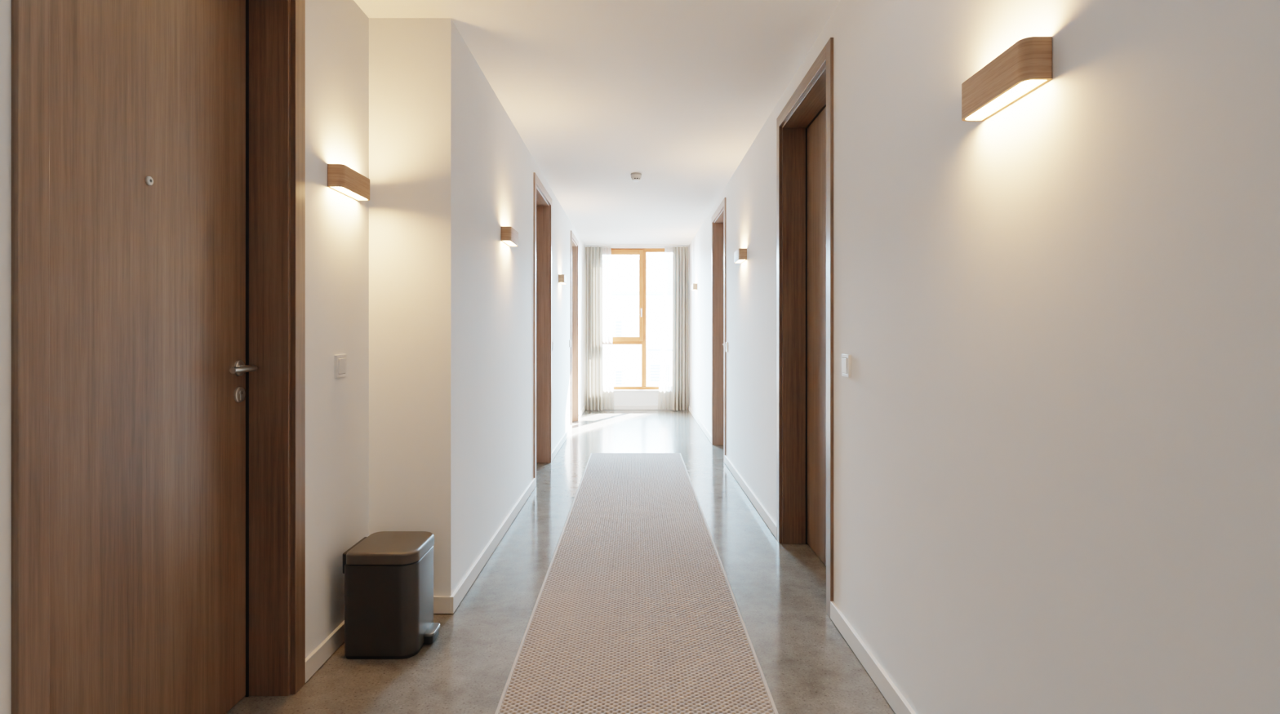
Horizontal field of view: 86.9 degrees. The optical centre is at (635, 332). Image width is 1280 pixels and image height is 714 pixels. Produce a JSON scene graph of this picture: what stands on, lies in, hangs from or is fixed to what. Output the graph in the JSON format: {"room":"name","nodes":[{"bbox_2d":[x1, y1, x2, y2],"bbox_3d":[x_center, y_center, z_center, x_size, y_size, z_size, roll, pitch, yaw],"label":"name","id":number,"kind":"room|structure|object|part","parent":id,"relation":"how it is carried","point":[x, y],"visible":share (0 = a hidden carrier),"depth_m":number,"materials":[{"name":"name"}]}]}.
{"room":"hotel corridor","nodes":[
{"label":"hotel corridor","id":0,"kind":"room"},
{"bbox_2d":[0,0,368,713],"bbox_3d":[-1.270,-0.070,-0.181,0.300,2.500,6.037,0,0,0],"label":"wall","id":1,"kind":"structure","parent":0,"point":[337,31],"depth_m":2.45,"materials":[{"name":"white paint"}]},
{"bbox_2d":[11,0,305,713],"bbox_3d":[-1.220,-0.018,1.738,0.225,2.395,1.053,0,0,0],"label":"door","id":2,"kind":"structure","parent":1,"relation":"attached to","point":[158,146],"depth_m":1.76,"materials":[{"name":"brown wood"}]},
{"bbox_3d":[-1.254,0.198,2.145,0.012,0.051,0.051,0,0,0],"label":"keyhole plate","id":3,"kind":"part","parent":2,"relation":"part of","materials":[{"name":"metal"}]},
{"bbox_3d":[-1.224,0.114,2.087,0.060,0.019,0.136,0,0,0],"label":"lever handle","id":4,"kind":"part","parent":2,"relation":"part of","materials":[{"name":"metal"}]},
{"bbox_2d":[305,620,344,683],"bbox_3d":[-1.113,1.142,-0.189,0.014,0.070,6.023,0,0,0],"label":"baseboard","id":5,"kind":"structure","parent":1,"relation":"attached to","point":[315,660],"depth_m":2.40,"materials":[{"name":"white paint"}]},
{"bbox_2d":[333,354,346,377],"bbox_3d":[-1.112,0.127,2.553,0.015,0.086,0.086,0,0,0],"label":"light switch","id":6,"kind":"object","parent":1,"relation":"attached to","point":[340,364],"visible":1,"depth_m":2.54,"materials":[{"name":"white plastic"}]},
{"bbox_2d":[327,164,369,200],"bbox_3d":[-1.091,-0.571,2.586,0.058,0.082,0.268,0,0,0],"label":"wall sconce","id":7,"kind":"object","parent":1,"relation":"attached to","point":[341,178],"visible":1,"depth_m":2.52,"materials":[{"name":"brown wood"}]},
{"bbox_2d":[333,186,365,199],"bbox_3d":[-1.091,-0.537,2.586,0.044,0.004,0.254,0,0,0],"label":"diffuser","id":8,"kind":"object","parent":7,"relation":"attached to","point":[355,193],"depth_m":2.59,"materials":[{"name":"white plastic"}]},
{"bbox_2d":[368,17,584,595],"bbox_3d":[-1.025,-0.070,6.694,0.500,2.500,7.713,0,0,0],"label":"wall","id":9,"kind":"structure","parent":0,"point":[451,303],"depth_m":2.84,"materials":[{"name":"white paint"}]},
{"bbox_2d":[433,405,585,613],"bbox_3d":[-0.941,1.142,6.537,0.359,0.070,7.427,0,0,0],"label":"baseboard","id":10,"kind":"structure","parent":9,"relation":"attached to","point":[442,604],"depth_m":3.40,"materials":[{"name":"white paint"}]},
{"bbox_2d":[501,226,518,246],"bbox_3d":[-0.746,-0.569,4.020,0.058,0.082,0.268,0,0,0],"label":"wall sconce","id":11,"kind":"object","parent":9,"relation":"attached to","point":[509,236],"visible":1,"depth_m":3.90,"materials":[{"name":"brown wood"}]},
{"bbox_2d":[504,240,515,245],"bbox_3d":[-0.746,-0.535,4.020,0.044,0.004,0.254,0,0,0],"label":"diffuser","id":12,"kind":"object","parent":11,"relation":"attached to","point":[508,242],"depth_m":4.02,"materials":[{"name":"white plastic"}]},
{"bbox_2d":[533,172,551,486],"bbox_3d":[-0.875,-0.018,5.650,0.225,2.395,1.040,0,0,0],"label":"door","id":13,"kind":"structure","parent":9,"relation":"in","point":[542,201],"depth_m":6.09,"materials":[{"name":"brown wood"}]},
{"bbox_2d":[558,274,566,284],"bbox_3d":[-0.746,-0.542,6.930,0.058,0.082,0.268,0,0,0],"label":"wall sconce","id":14,"kind":"object","parent":9,"relation":"attached to","point":[562,277],"visible":1,"depth_m":6.80,"materials":[{"name":"brown wood"}]},
{"bbox_2d":[570,230,578,431],"bbox_3d":[-0.875,-0.018,8.550,0.225,2.395,1.000,0,0,0],"label":"door","id":15,"kind":"structure","parent":9,"relation":"in","point":[574,242],"depth_m":8.97,"materials":[{"name":"brown wood"}]},
{"bbox_2d":[226,409,895,713],"bbox_3d":[-0.150,1.240,3.550,3.100,0.120,14.100,0,0,0],"label":"floor","id":16,"kind":"structure","parent":0,"point":[807,665],"depth_m":2.83,"materials":[{"name":"concrete"}]},
{"bbox_2d":[342,531,439,659],"bbox_3d":[-0.913,0.988,2.570,0.308,0.384,0.280,0,0,0],"label":"pedal bin","id":17,"kind":"object","parent":16,"relation":"on","point":[388,575],"visible":1,"depth_m":2.43,"materials":[{"name":"black plastic"}]},
{"bbox_3d":[-0.921,0.816,2.570,0.256,0.040,0.280,0,0,0],"label":"lid","id":18,"kind":"part","parent":17,"relation":"part of","materials":[{"name":"grey metal"}]},
{"bbox_2d":[494,453,778,713],"bbox_3d":[0.003,1.176,3.730,0.874,0.008,5.660,0,0,0],"label":"runner rug","id":19,"kind":"object","parent":16,"relation":"on","point":[636,611],"visible":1,"depth_m":2.83,"materials":[{"name":"beige carpet"}]},
{"bbox_2d":[353,0,840,244],"bbox_3d":[-0.150,-1.380,3.550,3.100,0.120,14.100,0,0,0],"label":"ceiling","id":20,"kind":"structure","parent":0,"point":[676,94],"depth_m":3.62,"materials":[{"name":"white paint"}]},
{"bbox_2d":[630,172,641,181],"bbox_3d":[0.005,-1.290,5.620,0.092,0.060,0.092,0,0,0],"label":"smoke detector","id":21,"kind":"object","parent":20,"relation":"attached to","point":[636,176],"visible":1,"depth_m":5.59,"materials":[{"name":"grey plastic"}]},
{"bbox_2d":[584,244,688,246],"bbox_3d":[0.020,-1.312,10.161,1.570,0.016,0.112,0,0,0],"label":"rail","id":22,"kind":"object","parent":20,"relation":"attached to","point":[602,245],"visible":1,"depth_m":10.11,"materials":[{"name":"white plastic"}]},
{"bbox_2d":[585,245,602,410],"bbox_3d":[-0.623,-0.063,10.115,0.265,2.462,0.079,0,0,0],"label":"curtain","id":23,"kind":"object","parent":22,"relation":"hanging from","point":[593,254],"visible":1,"depth_m":10.10,"materials":[{"name":"fabric"}]},
{"bbox_2d":[602,246,613,409],"bbox_3d":[-0.471,-0.063,10.201,0.298,2.462,0.048,0,0,0],"label":"sheer curtain","id":24,"kind":"object","parent":22,"relation":"hanging from","point":[607,342],"visible":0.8,"depth_m":10.20,"materials":[{"name":"white fabric"}]},
{"bbox_2d":[657,246,672,409],"bbox_3d":[0.499,-0.063,10.200,0.323,2.462,0.047,0,0,0],"label":"sheer curtain","id":25,"kind":"object","parent":22,"relation":"hanging from","point":[665,385],"visible":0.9,"depth_m":10.20,"materials":[{"name":"white fabric"}]},
{"bbox_2d":[671,245,688,410],"bbox_3d":[0.670,-0.063,10.113,0.238,2.462,0.078,0,0,0],"label":"curtain","id":26,"kind":"object","parent":22,"relation":"hanging from","point":[680,253],"visible":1,"depth_m":10.11,"materials":[{"name":"fabric"}]},
{"bbox_2d":[584,245,688,405],"bbox_3d":[-0.100,-0.070,10.400,2.400,2.500,0.300,0,0,0],"label":"wall","id":27,"kind":"structure","parent":0,"point":[620,398],"depth_m":10.25,"materials":[{"name":"white paint"}]},
{"bbox_2d":[585,405,657,409],"bbox_3d":[0.020,1.142,10.243,1.562,0.070,0.014,0,0,0],"label":"baseboard","id":28,"kind":"structure","parent":27,"relation":"attached to","point":[615,407],"depth_m":10.24,"materials":[{"name":"white paint"}]},
{"bbox_2d":[613,389,658,391],"bbox_3d":[0.000,0.889,10.283,1.280,0.025,0.115,0,0,0],"label":"window sill","id":29,"kind":"structure","parent":27,"relation":"attached to","point":[615,390],"depth_m":10.23,"materials":[{"name":"white plastic"}]},
{"bbox_2d":[611,248,664,389],"bbox_3d":[0.000,-0.203,10.345,1.280,2.165,0.141,0,0,0],"label":"window","id":30,"kind":"structure","parent":27,"relation":"in","point":[642,340],"depth_m":10.34,"materials":[{"name":"brown wood"}]},
{"bbox_3d":[-0.241,-0.560,10.354,0.727,1.410,0.072,0,0,0],"label":"sash","id":31,"kind":"part","parent":30,"relation":"part of","materials":[{"name":"clear glass"}]},
{"bbox_2d":[688,0,1279,713],"bbox_3d":[0.955,-0.070,3.675,0.280,2.500,13.750,0,0,0],"label":"wall","id":32,"kind":"structure","parent":0,"point":[1056,313],"depth_m":1.32,"materials":[{"name":"white paint"}]},
{"bbox_2d":[691,283,697,290],"bbox_3d":[0.786,-0.605,9.050,0.058,0.082,0.268,0,0,0],"label":"wall sconce","id":33,"kind":"object","parent":32,"relation":"attached to","point":[694,286],"visible":1,"depth_m":8.92,"materials":[{"name":"brown wood"}]},
{"bbox_2d":[711,197,725,462],"bbox_3d":[0.914,-0.018,6.605,0.225,2.395,1.050,0,0,0],"label":"door","id":34,"kind":"structure","parent":32,"relation":"in","point":[718,218],"depth_m":7.05,"materials":[{"name":"brown wood"}]},
{"bbox_2d":[725,342,728,351],"bbox_3d":[0.807,0.130,5.985,0.015,0.086,0.086,0,0,0],"label":"light switch","id":35,"kind":"object","parent":32,"relation":"attached to","point":[726,343],"visible":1,"depth_m":5.94,"materials":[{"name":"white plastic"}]},
{"bbox_2d":[733,248,746,263],"bbox_3d":[0.786,-0.573,5.070,0.058,0.082,0.268,0,0,0],"label":"wall sconce","id":36,"kind":"object","parent":32,"relation":"attached to","point":[740,255],"visible":1,"depth_m":4.95,"materials":[{"name":"brown wood"}]},
{"bbox_2d":[688,405,915,713],"bbox_3d":[0.808,1.142,3.525,0.014,0.070,13.450,0,0,0],"label":"baseboard","id":37,"kind":"structure","parent":32,"relation":"attached to","point":[897,702],"depth_m":2.47,"materials":[{"name":"white paint"}]},
{"bbox_2d":[776,37,833,617],"bbox_3d":[0.914,-0.018,3.310,0.225,2.395,1.060,0,0,0],"label":"door","id":38,"kind":"structure","parent":32,"relation":"in","point":[805,125],"depth_m":3.71,"materials":[{"name":"brown wood"}]},
{"bbox_2d":[841,354,851,377],"bbox_3d":[0.807,0.128,2.595,0.015,0.086,0.086,0,0,0],"label":"light switch","id":39,"kind":"object","parent":32,"relation":"attached to","point":[846,362],"visible":1,"depth_m":2.57,"materials":[{"name":"white plastic"}]},
{"bbox_2d":[961,36,1052,121],"bbox_3d":[0.786,-0.536,1.451,0.058,0.082,0.268,0,0,0],"label":"wall sconce","id":40,"kind":"object","parent":32,"relation":"attached to","point":[1025,66],"visible":1,"depth_m":1.39,"materials":[{"name":"brown wood"}]},
{"bbox_2d":[966,80,1042,118],"bbox_3d":[0.786,-0.502,1.451,0.044,0.004,0.254,0,0,0],"label":"diffuser","id":41,"kind":"object","parent":40,"relation":"attached to","point":[1006,92],"depth_m":1.44,"materials":[{"name":"white plastic"}]},
{"label":"outside","id":42,"kind":"structure","parent":0,"visible":0},
{"bbox_3d":[0.000,4.230,35.425,80.000,0.100,49.150,0,0,0],"label":"ground","id":43,"kind":"structure","parent":42,"visible":0},
{"bbox_2d":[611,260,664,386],"bbox_3d":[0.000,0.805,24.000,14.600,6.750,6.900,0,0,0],"label":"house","id":44,"kind":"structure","parent":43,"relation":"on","point":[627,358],"depth_m":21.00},
{"bbox_2d":[615,370,622,385],"bbox_3d":[-0.520,1.414,20.957,0.200,0.432,0.015,0,0,0],"label":"blind","id":45,"kind":"object","parent":44,"relation":"hanging from","point":[618,373],"depth_m":20.95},
{"bbox_2d":[649,364,660,382],"bbox_3d":[0.750,1.264,20.957,0.600,0.532,0.015,0,0,0],"label":"blind","id":46,"kind":"object","parent":44,"relation":"hanging from","point":[654,369],"depth_m":20.95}
]}

